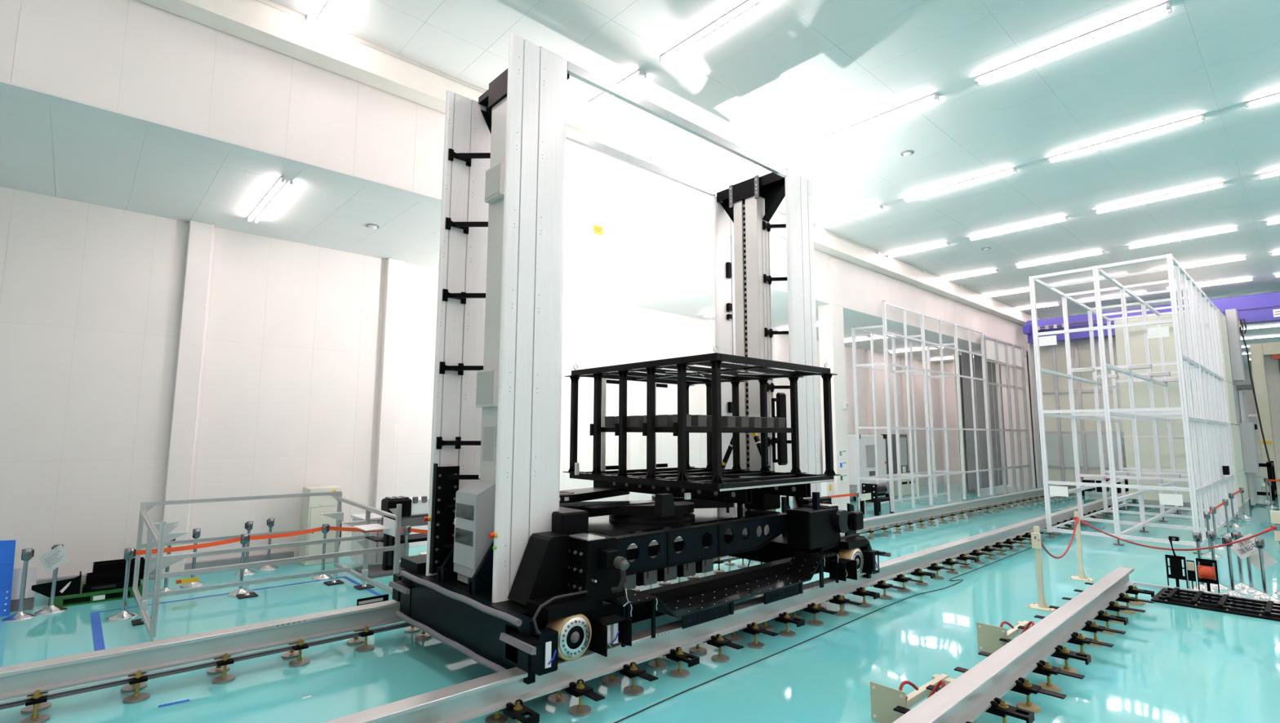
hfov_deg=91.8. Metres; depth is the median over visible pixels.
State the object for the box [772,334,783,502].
trim
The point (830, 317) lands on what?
column
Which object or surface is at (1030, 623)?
rope coil
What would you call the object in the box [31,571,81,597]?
cover plate
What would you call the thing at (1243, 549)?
paper sign
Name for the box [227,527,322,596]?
stanchion
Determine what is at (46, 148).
ceiling
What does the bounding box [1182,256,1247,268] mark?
ceiling light
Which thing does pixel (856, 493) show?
stanchion
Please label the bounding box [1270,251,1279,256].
ceiling light
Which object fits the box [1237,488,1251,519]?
stanchion
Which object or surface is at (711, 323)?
trim
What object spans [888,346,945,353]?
ceiling light
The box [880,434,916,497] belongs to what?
tall cabinet
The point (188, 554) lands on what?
shelf
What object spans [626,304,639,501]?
trim
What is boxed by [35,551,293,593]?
baseboard
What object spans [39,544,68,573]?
paper notice
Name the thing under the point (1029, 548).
cable
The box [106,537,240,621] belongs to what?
stanchion
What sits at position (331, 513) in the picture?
shelf
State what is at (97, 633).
tape
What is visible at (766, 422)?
storage box
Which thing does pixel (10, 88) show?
trim
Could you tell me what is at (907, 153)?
smoke detector
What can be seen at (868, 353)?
trim
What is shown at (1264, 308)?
crane
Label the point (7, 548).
board
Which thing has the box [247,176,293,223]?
ceiling light
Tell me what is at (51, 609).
stanchion
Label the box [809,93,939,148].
ceiling light
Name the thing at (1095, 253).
ceiling light
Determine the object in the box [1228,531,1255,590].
stanchion
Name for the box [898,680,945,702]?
rope coil
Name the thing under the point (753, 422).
storage box
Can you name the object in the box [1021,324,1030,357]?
wall
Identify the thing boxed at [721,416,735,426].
storage box
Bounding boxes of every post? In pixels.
[870,674,955,722]
[976,621,1035,653]
[1026,526,1057,612]
[1068,511,1094,582]
[1270,510,1279,541]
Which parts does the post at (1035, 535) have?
plate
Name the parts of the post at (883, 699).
plate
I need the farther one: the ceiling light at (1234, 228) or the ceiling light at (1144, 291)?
the ceiling light at (1144, 291)
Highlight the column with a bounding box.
[817,303,849,511]
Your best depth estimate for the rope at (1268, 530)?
10.48 m
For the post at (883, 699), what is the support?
on the floor
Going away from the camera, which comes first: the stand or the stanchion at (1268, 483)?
the stand
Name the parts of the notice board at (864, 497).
post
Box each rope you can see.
[1037,518,1078,559]
[1080,520,1272,551]
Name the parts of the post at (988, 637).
plate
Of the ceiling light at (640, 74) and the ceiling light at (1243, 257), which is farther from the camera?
the ceiling light at (1243, 257)
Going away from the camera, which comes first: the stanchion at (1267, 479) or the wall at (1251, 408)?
the stanchion at (1267, 479)
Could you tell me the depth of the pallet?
9.58 m
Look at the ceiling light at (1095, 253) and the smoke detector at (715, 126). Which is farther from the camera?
the ceiling light at (1095, 253)
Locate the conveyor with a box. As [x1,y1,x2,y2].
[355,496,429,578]
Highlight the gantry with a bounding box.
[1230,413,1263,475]
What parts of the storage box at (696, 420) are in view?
lid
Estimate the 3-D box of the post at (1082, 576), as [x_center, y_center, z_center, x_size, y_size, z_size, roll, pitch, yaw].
[8.074,3.377,11.408,0.300,1.210,0.340,6,-9,-42]
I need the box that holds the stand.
[859,483,894,515]
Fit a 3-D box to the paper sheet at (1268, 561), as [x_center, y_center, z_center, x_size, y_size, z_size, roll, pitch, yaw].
[10.341,3.269,10.381,0.459,0.471,0.002,-6,-9,43]
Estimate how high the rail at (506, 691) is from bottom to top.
0.460 m
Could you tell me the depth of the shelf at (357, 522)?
10.48 m
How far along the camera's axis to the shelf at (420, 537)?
12.06 m
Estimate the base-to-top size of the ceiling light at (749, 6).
0.095 m
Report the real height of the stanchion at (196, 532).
0.950 m
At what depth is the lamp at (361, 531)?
10.23 m
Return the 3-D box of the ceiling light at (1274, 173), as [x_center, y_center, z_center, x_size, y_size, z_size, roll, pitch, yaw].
[15.516,-4.476,13.751,0.170,0.095,2.600,6,-9,-42]
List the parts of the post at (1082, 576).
plate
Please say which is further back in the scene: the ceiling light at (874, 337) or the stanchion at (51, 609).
the ceiling light at (874, 337)
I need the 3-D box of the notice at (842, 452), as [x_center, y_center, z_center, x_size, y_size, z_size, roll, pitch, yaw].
[6.206,2.801,18.947,0.470,0.280,0.006,6,-9,-42]
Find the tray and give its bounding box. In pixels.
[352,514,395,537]
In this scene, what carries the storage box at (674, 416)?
on the frame at (712, 477)
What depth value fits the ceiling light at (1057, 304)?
29.49 m
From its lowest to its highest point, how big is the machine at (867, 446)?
2.630 m
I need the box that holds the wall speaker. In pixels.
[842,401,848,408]
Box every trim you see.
[0,80,1026,356]
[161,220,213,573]
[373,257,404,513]
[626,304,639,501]
[707,320,715,368]
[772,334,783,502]
[829,256,843,306]
[865,349,874,435]
[901,356,910,471]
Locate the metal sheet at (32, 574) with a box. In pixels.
[9,566,38,612]
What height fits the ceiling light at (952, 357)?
0.095 m
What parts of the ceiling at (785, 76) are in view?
panel, panel, panel, panel, panel, panel, panel, panel, panel, panel, panel, panel, panel, panel, panel, panel, panel, panel, panel, panel, panel, panel, panel, panel, panel, panel, panel, panel, panel, panel, panel, panel, panel, panel, panel, panel, panel, panel, panel, panel, panel, panel, panel, panel, panel, panel, panel, panel, panel, panel, panel, panel, panel, panel, panel, panel, panel, panel, panel, panel, panel, panel, panel, panel, panel, panel, panel, panel, panel, panel, panel, panel, panel, panel, panel, panel, panel, panel, panel, panel, panel, panel, panel, panel, panel, panel, panel, panel, panel, panel, panel, panel, panel, panel, panel, panel, panel, panel, panel, panel, panel, panel, panel, panel, panel, panel, panel, panel, panel, panel, panel, panel, panel, panel, panel, panel, panel, panel, panel, panel, panel, panel, panel, panel, panel, panel, panel, panel, panel, panel, panel, panel, panel, panel, panel, panel, panel, panel, panel, panel, panel, panel, panel, panel, panel, panel, panel, panel, panel, panel, panel, panel, panel, panel, panel, panel, panel, panel, panel, panel, panel, panel, panel, panel, panel, panel, panel, panel, panel, panel, panel, panel, panel, panel, panel, panel, panel, panel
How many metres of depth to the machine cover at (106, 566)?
10.28 m
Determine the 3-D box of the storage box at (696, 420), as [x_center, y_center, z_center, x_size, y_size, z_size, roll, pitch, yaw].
[0.764,0.785,8.223,0.181,0.150,0.184,6,-9,-42]
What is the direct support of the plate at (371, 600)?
on the floor track
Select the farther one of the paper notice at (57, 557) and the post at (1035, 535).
the post at (1035, 535)
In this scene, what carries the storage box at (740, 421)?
on the frame at (712, 477)
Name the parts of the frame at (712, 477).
post, post, post, perforated arm, perforated arm, post, post, post, perforated arm, perforated arm, post, post, tie rod, post, post, post, post, edge rail, post, post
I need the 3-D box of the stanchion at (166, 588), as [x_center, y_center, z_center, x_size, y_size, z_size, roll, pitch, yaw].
[-7.734,3.307,10.163,0.350,0.950,0.350,-3,-7,25]
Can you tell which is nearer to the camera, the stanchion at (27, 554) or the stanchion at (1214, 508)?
the stanchion at (27, 554)
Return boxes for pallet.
[48,581,142,607]
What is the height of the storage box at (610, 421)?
0.150 m
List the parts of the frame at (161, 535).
post, foot plate, rail, joint plate, post, rail, post, long rail, long rail, foot plate, long rail, long rail, long rail, foot plate, post, rail, foot plate, joint plate, post, rail, post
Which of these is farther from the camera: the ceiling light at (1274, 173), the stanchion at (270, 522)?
the ceiling light at (1274, 173)
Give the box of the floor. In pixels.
[0,475,1279,722]
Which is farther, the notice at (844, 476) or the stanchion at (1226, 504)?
the notice at (844, 476)
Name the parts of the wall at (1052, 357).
post, panel, rail, panel, rail, rail, panel, post, panel, rail, panel, rail, rail, panel, post, panel, rail, panel, rail, rail, panel, post, panel, panel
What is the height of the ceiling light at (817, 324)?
0.095 m
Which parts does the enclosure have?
panel, panel, post, panel, rail, rail, panel, rail, rail, panel, post, panel, panel, post, panel, post, post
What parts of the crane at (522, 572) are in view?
mast foot plate, mast panel, cabinet door, header arm, mast panel, arm, drive motor, arm, walkway leg, chain, arm, walkway leg, walkway plate, tie rail, walkway leg, walkway plate, tie rail, arm, skirt panel, header arm, skirt post, sensor rod, walkway plate, hoist chain, skirt post, column trim, header arm, cable chain, skirt panel, skirt post, walkway plate, motor, walkway plate, walkway leg, walkway leg, walkway leg, motor, plate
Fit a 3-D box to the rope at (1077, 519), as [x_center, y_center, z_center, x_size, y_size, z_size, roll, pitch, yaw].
[7.061,3.020,10.410,2.777,0.519,0.045,7,-9,-44]
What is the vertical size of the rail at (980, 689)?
0.460 m
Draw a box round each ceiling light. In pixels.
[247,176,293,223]
[588,69,646,108]
[659,0,769,65]
[702,312,715,318]
[715,152,788,184]
[776,323,818,330]
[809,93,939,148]
[814,204,883,227]
[844,334,896,342]
[887,242,949,258]
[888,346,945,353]
[903,167,1017,203]
[930,355,973,360]
[942,269,998,280]
[968,216,1068,241]
[973,1,1172,85]
[983,288,1029,297]
[1015,250,1104,268]
[1015,302,1059,311]
[1047,114,1204,164]
[1077,291,1146,301]
[1094,182,1225,214]
[1127,226,1238,249]
[1166,277,1253,289]
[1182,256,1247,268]
[1218,324,1279,330]
[1240,334,1279,339]
[1244,93,1279,109]
[1257,169,1279,180]
[1265,219,1279,226]
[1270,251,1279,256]
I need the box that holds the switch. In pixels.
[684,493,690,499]
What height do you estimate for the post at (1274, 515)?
1.420 m
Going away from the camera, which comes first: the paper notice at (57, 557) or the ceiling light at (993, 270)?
the paper notice at (57, 557)
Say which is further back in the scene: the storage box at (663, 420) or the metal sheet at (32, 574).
the metal sheet at (32, 574)
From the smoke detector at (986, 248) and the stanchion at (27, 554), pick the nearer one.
the stanchion at (27, 554)
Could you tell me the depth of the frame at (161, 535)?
9.68 m
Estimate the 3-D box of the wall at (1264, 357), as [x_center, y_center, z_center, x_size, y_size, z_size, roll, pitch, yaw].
[29.248,2.568,28.076,1.400,6.850,2.050,6,-9,-42]
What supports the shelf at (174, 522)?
attached to the frame at (161, 535)
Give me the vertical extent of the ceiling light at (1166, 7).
0.095 m
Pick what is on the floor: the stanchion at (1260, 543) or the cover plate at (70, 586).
the stanchion at (1260, 543)
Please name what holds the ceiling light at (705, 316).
attached to the ceiling at (46, 148)
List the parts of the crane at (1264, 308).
name plate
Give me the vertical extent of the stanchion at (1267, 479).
0.950 m
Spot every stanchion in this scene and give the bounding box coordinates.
[1,548,36,622]
[34,544,66,615]
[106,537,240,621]
[160,538,175,592]
[179,528,204,588]
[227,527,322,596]
[234,521,257,576]
[257,518,278,570]
[311,524,403,580]
[403,525,427,557]
[822,491,859,511]
[1189,532,1216,592]
[1200,509,1222,558]
[1204,531,1230,590]
[1206,501,1226,550]
[1219,499,1231,537]
[1219,536,1247,597]
[1228,488,1242,527]
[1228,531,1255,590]
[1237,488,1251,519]
[1237,534,1262,595]
[1250,537,1279,602]
[1262,478,1279,502]
[1265,479,1277,507]
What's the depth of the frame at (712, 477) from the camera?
8.84 m
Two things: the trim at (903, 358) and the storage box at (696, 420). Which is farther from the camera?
the trim at (903, 358)
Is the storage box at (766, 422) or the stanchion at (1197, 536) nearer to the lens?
the storage box at (766, 422)
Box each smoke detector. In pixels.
[365,223,379,229]
[710,123,719,129]
[900,150,914,156]
[981,247,991,250]
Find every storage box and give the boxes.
[604,416,617,426]
[617,416,630,426]
[629,415,644,426]
[643,415,657,426]
[657,414,672,426]
[672,414,691,426]
[691,414,706,426]
[706,415,711,426]
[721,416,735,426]
[735,416,749,426]
[748,417,761,427]
[761,417,773,427]
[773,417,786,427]
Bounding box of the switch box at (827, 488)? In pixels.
[821,481,833,497]
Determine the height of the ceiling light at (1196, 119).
0.095 m
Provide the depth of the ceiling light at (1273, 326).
34.83 m
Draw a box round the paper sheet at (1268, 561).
[1245,550,1277,570]
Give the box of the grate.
[1131,581,1279,622]
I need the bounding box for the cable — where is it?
[613,547,1031,722]
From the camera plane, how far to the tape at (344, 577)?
10.72 m
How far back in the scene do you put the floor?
7.43 m
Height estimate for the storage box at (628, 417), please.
0.150 m
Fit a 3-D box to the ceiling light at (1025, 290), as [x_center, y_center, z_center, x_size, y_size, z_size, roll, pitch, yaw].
[15.798,-2.935,26.859,0.170,0.095,2.100,6,-9,-42]
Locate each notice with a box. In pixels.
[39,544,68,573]
[839,448,847,457]
[839,460,847,470]
[840,472,848,482]
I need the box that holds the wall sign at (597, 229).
[593,224,603,235]
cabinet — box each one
[298,485,342,566]
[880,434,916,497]
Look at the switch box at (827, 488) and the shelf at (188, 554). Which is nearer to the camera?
the shelf at (188, 554)
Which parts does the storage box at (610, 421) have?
lid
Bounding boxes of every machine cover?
[82,577,140,593]
[85,568,133,584]
[92,557,145,579]
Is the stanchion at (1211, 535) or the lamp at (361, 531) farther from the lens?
the stanchion at (1211, 535)
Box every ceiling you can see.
[0,91,981,363]
[268,0,1279,315]
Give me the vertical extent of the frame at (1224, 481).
6.880 m
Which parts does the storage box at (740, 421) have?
lid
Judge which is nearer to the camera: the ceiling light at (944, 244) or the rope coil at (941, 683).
the rope coil at (941, 683)
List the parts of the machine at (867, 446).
door panel, name plate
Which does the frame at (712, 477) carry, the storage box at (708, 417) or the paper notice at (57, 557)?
the storage box at (708, 417)
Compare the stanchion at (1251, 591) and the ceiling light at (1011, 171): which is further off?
the ceiling light at (1011, 171)
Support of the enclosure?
on the floor
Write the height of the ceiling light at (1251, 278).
0.095 m
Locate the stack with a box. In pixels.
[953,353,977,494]
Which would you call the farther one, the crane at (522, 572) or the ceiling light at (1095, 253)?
the ceiling light at (1095, 253)
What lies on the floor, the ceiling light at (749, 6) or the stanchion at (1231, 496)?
the stanchion at (1231, 496)
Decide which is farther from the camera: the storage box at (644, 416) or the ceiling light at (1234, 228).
the ceiling light at (1234, 228)
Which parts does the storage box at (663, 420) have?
lid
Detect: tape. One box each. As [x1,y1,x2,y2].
[89,577,343,613]
[90,613,105,651]
[158,699,189,707]
[343,576,381,595]
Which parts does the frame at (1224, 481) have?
post, rail, rail, rail, cross rail, rail, rail, cross rail, post, cross rail, rail, cross rail, cross rail, rail, rail, cross rail, rail, rail, post, cross rail, rail, cross rail, post, rail, cross rail, rail, rail, roof rail, cross rail, rail, cross rail, post, rail, rail, cross rail, rail, cross rail, rail, roof rail, cross rail, cross rail, rail, post, cross rail, cross rail, rail, cross rail, cross rail, rail, cross rail, roof rail, cross rail, rail, cross rail, cross rail, rail, rail, cross rail, cross rail, post, rail, cross rail, cross rail, rail, rail, cross rail, cross rail, post, rail, cross rail, rail, cross rail, cross rail, cross rail, cross rail, rail, post, cross rail, cross rail, post, cross rail, cross rail, rail, cross rail, post, rail, rail, post, rail, post, rail, rail, post, rail, rail, post, rail, rail, post, rail, post, rail, post, rail, rail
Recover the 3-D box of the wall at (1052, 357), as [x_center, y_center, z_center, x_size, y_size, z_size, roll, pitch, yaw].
[21.606,2.475,29.654,0.140,7.250,4.790,6,-9,-42]
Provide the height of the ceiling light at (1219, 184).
0.095 m
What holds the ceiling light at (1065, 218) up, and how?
attached to the ceiling at (785, 76)
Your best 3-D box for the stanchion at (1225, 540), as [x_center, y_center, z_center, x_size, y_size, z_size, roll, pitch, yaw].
[9.729,3.374,10.223,0.350,0.950,0.350,-1,-7,12]
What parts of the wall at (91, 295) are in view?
wall panel, wall panel, wall panel, wall panel, wall panel, wall panel, wall panel, wall panel, wall panel, wall panel, wall panel, wall panel, wall panel, wall panel, wall panel, wall panel, wall panel, wall panel, wall panel, wall panel, wall panel, wall panel, wall panel, wall panel, wall panel, wall panel, wall panel, wall panel, wall panel, wall panel, wall panel, wall panel, wall panel, wall panel, wall panel, wall panel, wall panel, wall panel, wall panel, wall panel, wall panel, wall panel, wall panel, wall panel, wall panel, wall panel, wall panel, wall panel, wall panel, wall panel, wall panel, wall panel, wall panel, wall panel, wall panel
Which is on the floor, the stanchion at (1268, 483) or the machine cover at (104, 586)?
the stanchion at (1268, 483)
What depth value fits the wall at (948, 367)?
32.66 m
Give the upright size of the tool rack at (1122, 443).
2.520 m
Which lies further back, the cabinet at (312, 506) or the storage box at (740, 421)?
the cabinet at (312, 506)
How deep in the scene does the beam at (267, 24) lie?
10.21 m
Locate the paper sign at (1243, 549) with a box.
[1230,533,1265,559]
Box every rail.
[0,484,1076,722]
[322,491,1131,722]
[892,567,1154,722]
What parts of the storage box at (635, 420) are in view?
lid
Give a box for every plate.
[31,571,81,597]
[356,594,388,606]
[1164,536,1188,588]
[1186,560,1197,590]
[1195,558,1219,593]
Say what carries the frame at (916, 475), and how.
on the floor
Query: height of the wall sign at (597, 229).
0.180 m
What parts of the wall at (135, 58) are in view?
wall panel, wall panel, wall panel, wall panel, wall panel, wall panel, wall panel, wall panel, wall panel, wall panel, wall panel, wall panel, wall panel, wall panel, wall panel, wall panel, wall panel, wall panel, wall panel, wall panel, wall panel, wall panel, wall panel, wall panel, wall panel, wall panel, wall panel, wall panel, wall panel, wall panel, wall panel, wall panel, wall panel, wall panel, wall panel, wall panel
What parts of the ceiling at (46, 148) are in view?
ceiling panel, ceiling panel, ceiling panel, ceiling panel, ceiling panel, ceiling panel, ceiling panel, ceiling panel, ceiling panel, ceiling panel, ceiling panel, ceiling panel, ceiling panel, ceiling panel, ceiling panel, ceiling panel, ceiling panel, ceiling panel, ceiling panel, ceiling panel, ceiling panel, ceiling panel, ceiling panel, ceiling panel, ceiling panel, ceiling panel, ceiling panel, ceiling panel, ceiling panel, ceiling panel, ceiling panel, ceiling panel, ceiling panel, ceiling panel, ceiling panel, ceiling panel, ceiling panel, ceiling panel, ceiling panel, ceiling panel, ceiling panel, ceiling panel, ceiling panel, ceiling panel, ceiling panel, ceiling panel, ceiling panel, ceiling panel, ceiling panel, ceiling panel, ceiling panel, ceiling panel, ceiling panel, ceiling panel, ceiling panel, ceiling panel, ceiling panel, ceiling panel, ceiling panel, ceiling panel, ceiling panel, ceiling panel, ceiling panel, ceiling panel, ceiling panel, ceiling panel, ceiling panel, ceiling panel, ceiling panel, ceiling panel, ceiling panel, ceiling panel, ceiling panel, ceiling panel, ceiling panel, ceiling panel, ceiling panel, ceiling panel, ceiling panel, ceiling panel, ceiling panel, ceiling panel, ceiling panel, ceiling panel, ceiling panel, ceiling panel, ceiling panel, ceiling panel, ceiling panel, ceiling panel, ceiling panel, ceiling panel, ceiling panel, ceiling panel, ceiling panel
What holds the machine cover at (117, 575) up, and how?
on the pallet
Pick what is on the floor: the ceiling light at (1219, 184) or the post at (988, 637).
the post at (988, 637)
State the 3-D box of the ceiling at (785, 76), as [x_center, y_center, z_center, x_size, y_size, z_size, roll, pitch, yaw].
[27.183,-3.209,25.675,86.000,0.250,20.538,6,-9,-42]
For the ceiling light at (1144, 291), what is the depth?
27.49 m
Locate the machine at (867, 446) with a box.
[847,434,889,497]
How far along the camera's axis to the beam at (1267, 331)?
31.68 m
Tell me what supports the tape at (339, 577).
on the floor
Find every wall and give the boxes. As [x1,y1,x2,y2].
[0,0,1022,347]
[0,186,944,579]
[937,352,1036,487]
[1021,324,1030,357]
[1023,356,1126,488]
[1029,337,1127,491]
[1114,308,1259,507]
[1223,369,1259,436]
[1248,342,1279,495]
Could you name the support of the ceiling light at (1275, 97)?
attached to the ceiling at (785, 76)
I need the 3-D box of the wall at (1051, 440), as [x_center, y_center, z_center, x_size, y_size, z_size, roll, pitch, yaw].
[36.023,4.828,46.257,44.100,6.650,0.200,6,-9,-42]
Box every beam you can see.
[137,0,1039,325]
[1036,284,1279,369]
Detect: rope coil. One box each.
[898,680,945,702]
[1000,621,1034,634]
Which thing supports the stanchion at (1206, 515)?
on the floor
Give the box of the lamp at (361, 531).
[359,528,375,533]
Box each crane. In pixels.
[388,32,891,684]
[1022,291,1279,462]
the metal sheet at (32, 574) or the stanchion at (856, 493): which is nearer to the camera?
the metal sheet at (32, 574)
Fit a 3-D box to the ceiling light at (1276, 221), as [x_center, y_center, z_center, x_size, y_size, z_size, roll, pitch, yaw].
[18.933,-4.088,16.956,0.170,0.095,2.600,6,-9,-42]
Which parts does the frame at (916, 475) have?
post, rail, rail, cross rail, cross rail, cross rail, cross rail, post, rail, rail, post, rail, rail, rail, rail, post, rail, rail, rail, rail, rail, cross rail, post, cross rail, rail, cross rail, rail, post, rail, rail, rail, rail, rail, rail, rail, post, rail, post, rail, rail, rail, rail, rail, cross rail, cross rail, post, post, cross rail, rail, rail, rail, rail, rail, post, rail, rail, rail, rail, rail, post, rail, rail, rail, rail, rail, post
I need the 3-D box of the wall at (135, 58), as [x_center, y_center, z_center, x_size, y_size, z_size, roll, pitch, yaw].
[20.523,-1.212,32.793,86.000,2.100,0.300,6,-9,-42]
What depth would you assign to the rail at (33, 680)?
6.66 m
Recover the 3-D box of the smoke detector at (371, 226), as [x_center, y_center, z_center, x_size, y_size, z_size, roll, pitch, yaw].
[-5.246,-2.633,12.172,0.260,0.066,0.260,6,-9,-42]
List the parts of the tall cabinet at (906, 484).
glass door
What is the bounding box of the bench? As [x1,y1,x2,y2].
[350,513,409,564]
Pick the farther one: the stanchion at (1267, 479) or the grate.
the stanchion at (1267, 479)
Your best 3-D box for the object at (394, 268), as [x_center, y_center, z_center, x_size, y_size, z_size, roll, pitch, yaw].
[-5.758,0.918,14.190,0.380,6.648,0.170,6,-9,-42]
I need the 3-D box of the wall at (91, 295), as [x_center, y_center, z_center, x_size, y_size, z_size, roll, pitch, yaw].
[1.252,1.722,20.836,42.000,6.650,0.300,6,-9,-42]
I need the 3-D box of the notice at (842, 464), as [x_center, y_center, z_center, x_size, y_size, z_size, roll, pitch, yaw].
[6.204,3.148,18.906,0.470,0.280,0.006,6,-9,-42]
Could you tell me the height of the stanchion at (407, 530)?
0.950 m
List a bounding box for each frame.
[131,491,401,641]
[563,345,840,492]
[851,301,993,511]
[1028,253,1241,554]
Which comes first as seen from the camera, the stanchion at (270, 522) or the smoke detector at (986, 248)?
the stanchion at (270, 522)
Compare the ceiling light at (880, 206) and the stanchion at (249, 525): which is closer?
the stanchion at (249, 525)
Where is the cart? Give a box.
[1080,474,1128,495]
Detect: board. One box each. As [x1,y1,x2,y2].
[0,540,15,617]
[860,493,871,518]
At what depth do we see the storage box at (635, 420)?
8.56 m
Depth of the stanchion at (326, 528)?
11.28 m
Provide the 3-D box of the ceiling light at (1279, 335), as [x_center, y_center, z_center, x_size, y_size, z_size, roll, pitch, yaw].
[38.310,-1.480,38.589,0.170,0.095,2.600,6,-9,-42]
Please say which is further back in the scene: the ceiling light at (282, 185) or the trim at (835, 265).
the trim at (835, 265)
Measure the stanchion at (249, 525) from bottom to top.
0.950 m
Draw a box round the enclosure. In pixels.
[960,335,1032,496]
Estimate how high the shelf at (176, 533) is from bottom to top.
0.015 m
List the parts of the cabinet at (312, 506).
door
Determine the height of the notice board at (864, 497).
0.800 m
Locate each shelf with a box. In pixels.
[153,521,178,524]
[163,552,195,557]
[167,531,187,535]
[320,511,343,515]
[340,520,366,524]
[379,533,427,544]
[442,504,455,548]
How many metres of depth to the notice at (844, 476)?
18.87 m
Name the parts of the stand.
stand leg, bolted plate, stand leg, motor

